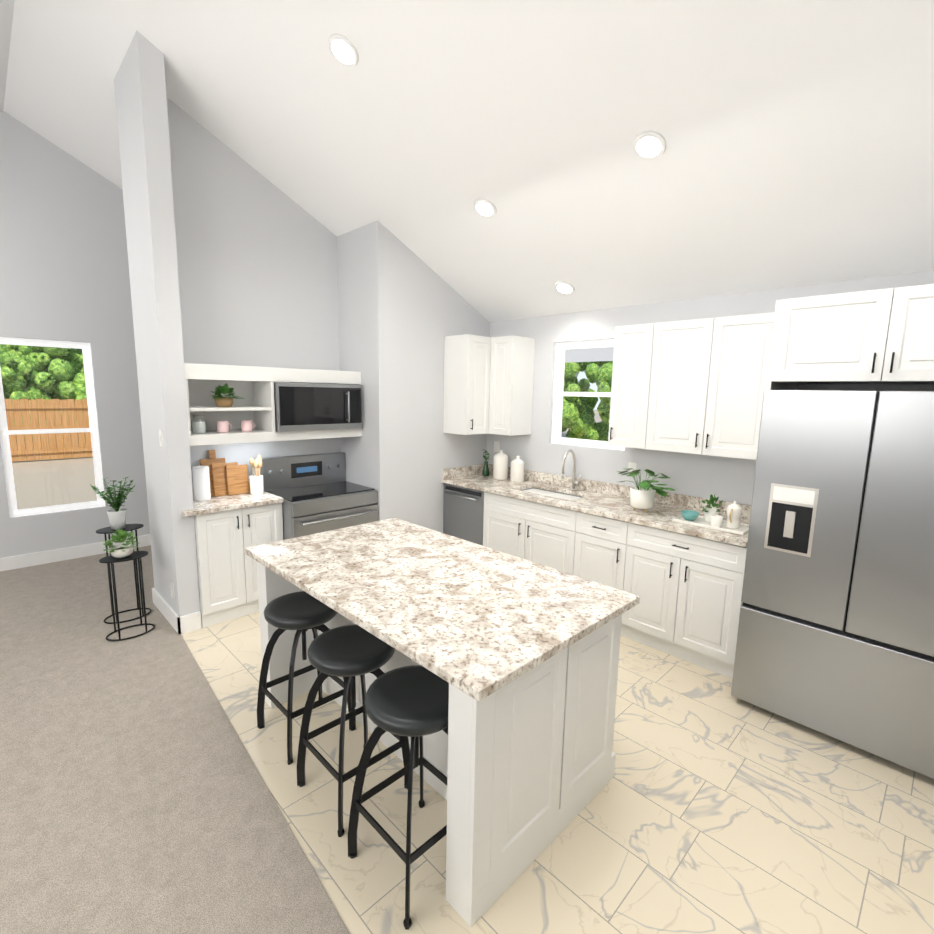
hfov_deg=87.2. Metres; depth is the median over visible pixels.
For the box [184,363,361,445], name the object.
shelf unit
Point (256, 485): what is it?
utensil crock
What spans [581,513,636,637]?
base cabinet
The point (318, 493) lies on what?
range
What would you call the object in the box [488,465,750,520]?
backsplash
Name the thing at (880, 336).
upper cabinet
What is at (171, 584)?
electrical outlet plate
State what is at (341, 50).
recessed light
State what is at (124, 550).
plant
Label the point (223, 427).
cup
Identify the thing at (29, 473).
ground
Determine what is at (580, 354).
window blind
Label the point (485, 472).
vase
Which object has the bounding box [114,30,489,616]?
wall
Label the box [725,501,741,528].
jar
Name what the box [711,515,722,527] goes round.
cup
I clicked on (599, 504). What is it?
countertop
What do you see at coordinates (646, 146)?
recessed light
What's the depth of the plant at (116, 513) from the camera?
3.66 m
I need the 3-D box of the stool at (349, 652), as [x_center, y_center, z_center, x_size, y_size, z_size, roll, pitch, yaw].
[-0.504,1.107,2.180,0.377,0.697,0.377,-7,12,-44]
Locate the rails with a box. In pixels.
[5,404,91,454]
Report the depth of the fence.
12.50 m
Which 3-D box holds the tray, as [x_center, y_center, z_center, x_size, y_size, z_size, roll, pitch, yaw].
[1.659,0.382,3.318,0.240,0.020,0.450,-7,12,-44]
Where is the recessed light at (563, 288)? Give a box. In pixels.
[557,284,571,293]
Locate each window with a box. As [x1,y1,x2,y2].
[0,337,104,517]
[551,339,624,450]
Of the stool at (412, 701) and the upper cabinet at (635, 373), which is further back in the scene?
the upper cabinet at (635, 373)
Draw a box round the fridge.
[731,390,933,778]
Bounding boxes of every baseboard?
[0,534,150,571]
[152,588,185,633]
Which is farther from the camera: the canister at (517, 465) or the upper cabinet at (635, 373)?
the canister at (517, 465)
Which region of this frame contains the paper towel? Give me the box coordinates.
[192,466,210,500]
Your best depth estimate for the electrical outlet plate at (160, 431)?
3.44 m
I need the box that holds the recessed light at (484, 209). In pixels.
[476,203,492,215]
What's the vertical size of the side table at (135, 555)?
0.577 m
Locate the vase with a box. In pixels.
[482,449,489,475]
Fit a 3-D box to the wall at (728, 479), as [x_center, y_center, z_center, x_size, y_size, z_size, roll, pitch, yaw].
[0.652,-0.252,4.945,0.150,2.610,6.840,-7,12,-44]
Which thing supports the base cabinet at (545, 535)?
on the floor
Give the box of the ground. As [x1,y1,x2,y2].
[12,409,601,509]
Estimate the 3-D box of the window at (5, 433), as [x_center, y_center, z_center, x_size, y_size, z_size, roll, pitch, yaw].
[-4.155,-0.394,4.895,0.750,1.700,0.110,-7,12,-44]
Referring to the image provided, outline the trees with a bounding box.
[0,344,612,440]
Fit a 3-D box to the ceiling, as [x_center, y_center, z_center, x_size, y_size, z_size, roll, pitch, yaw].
[-1.837,-1.952,2.160,7.260,1.872,7.140,-7,12,-44]
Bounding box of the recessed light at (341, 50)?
[332,40,353,63]
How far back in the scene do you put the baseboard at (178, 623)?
3.71 m
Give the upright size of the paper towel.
0.260 m
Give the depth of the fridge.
2.44 m
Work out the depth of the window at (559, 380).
4.56 m
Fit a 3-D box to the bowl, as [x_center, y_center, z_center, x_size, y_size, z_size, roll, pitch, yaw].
[1.544,0.339,3.402,0.120,0.055,0.120,-7,12,-44]
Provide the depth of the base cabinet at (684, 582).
3.27 m
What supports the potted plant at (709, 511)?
on the tray
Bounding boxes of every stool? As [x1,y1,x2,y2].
[257,591,355,764]
[297,624,409,836]
[348,665,448,929]
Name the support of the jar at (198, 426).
on the shelf unit
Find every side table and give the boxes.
[96,524,151,623]
[99,551,154,640]
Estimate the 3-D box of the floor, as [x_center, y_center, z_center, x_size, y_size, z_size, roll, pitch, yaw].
[0.212,1.314,3.225,3.360,0.001,4.770,-7,12,-44]
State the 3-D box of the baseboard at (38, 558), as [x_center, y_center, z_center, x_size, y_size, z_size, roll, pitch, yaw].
[-4.193,0.901,4.940,6.960,0.125,0.016,-7,12,-44]
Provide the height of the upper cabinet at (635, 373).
0.920 m
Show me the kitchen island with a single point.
(519, 764)
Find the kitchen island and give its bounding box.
[257,562,621,926]
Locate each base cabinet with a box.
[182,479,283,627]
[489,489,584,576]
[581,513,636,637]
[629,525,746,678]
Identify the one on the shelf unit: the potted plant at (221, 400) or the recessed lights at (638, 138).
the potted plant at (221, 400)
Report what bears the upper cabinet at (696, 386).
attached to the wall at (728, 479)
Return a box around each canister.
[493,450,506,479]
[506,455,524,481]
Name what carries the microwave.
on the shelf unit
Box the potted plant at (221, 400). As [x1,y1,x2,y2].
[210,383,244,406]
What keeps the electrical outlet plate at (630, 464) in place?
attached to the wall at (728, 479)
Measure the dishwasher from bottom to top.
0.880 m
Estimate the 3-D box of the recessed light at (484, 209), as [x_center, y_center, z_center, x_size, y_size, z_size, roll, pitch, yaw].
[0.124,-1.819,3.464,0.123,0.055,0.112,8,11,39]
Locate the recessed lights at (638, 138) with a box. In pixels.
[328,34,665,294]
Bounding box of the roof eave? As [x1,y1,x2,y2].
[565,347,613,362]
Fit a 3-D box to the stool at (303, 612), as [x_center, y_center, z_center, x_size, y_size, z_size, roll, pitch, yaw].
[-0.844,1.043,2.556,0.377,0.697,0.377,-7,12,-44]
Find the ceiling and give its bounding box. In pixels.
[0,0,933,321]
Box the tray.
[672,515,748,534]
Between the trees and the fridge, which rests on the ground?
the trees
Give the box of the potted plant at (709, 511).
[700,494,722,522]
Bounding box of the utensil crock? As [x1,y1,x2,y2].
[249,455,263,494]
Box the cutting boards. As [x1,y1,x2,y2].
[200,450,249,496]
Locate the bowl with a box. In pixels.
[681,510,698,520]
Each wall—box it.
[0,111,149,557]
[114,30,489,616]
[486,270,933,504]
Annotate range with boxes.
[260,452,377,539]
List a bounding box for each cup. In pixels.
[217,421,231,432]
[241,420,255,431]
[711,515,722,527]
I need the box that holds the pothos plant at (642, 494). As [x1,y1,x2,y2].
[617,468,675,511]
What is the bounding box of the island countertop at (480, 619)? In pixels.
[244,518,639,701]
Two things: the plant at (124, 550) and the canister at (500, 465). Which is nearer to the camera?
the plant at (124, 550)
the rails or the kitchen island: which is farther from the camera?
the rails
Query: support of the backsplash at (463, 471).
attached to the wall at (234, 259)
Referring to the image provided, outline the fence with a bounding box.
[4,399,92,461]
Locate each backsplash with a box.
[443,465,483,476]
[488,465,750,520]
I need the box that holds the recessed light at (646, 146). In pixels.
[637,137,660,156]
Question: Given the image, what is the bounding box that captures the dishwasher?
[443,485,488,547]
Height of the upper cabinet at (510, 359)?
0.920 m
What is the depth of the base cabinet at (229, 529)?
3.74 m
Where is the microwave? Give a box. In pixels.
[274,382,362,431]
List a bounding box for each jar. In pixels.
[191,415,206,433]
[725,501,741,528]
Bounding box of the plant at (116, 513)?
[90,476,134,529]
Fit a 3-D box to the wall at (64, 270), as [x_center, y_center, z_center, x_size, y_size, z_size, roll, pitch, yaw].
[-4.212,-1.114,4.694,7.260,4.201,0.150,-7,12,-44]
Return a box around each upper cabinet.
[443,334,486,434]
[487,335,534,435]
[608,322,662,449]
[655,312,794,459]
[767,284,933,387]
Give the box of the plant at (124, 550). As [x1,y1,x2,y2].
[103,528,138,557]
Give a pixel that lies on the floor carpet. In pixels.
(136, 797)
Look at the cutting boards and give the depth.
3.97 m
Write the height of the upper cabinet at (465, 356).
0.920 m
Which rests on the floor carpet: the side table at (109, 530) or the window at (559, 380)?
the side table at (109, 530)
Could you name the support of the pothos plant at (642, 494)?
on the countertop at (599, 504)
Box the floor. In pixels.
[181,611,933,933]
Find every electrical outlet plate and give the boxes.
[159,430,162,446]
[170,582,174,598]
[628,462,636,476]
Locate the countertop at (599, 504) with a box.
[441,473,749,548]
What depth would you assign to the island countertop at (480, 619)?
2.14 m
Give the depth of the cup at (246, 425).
3.86 m
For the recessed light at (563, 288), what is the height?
0.055 m
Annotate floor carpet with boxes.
[0,545,349,933]
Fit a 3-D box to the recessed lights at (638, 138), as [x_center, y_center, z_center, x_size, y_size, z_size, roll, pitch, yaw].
[0.891,-1.725,2.541,2.116,1.023,2.646,-7,12,-44]

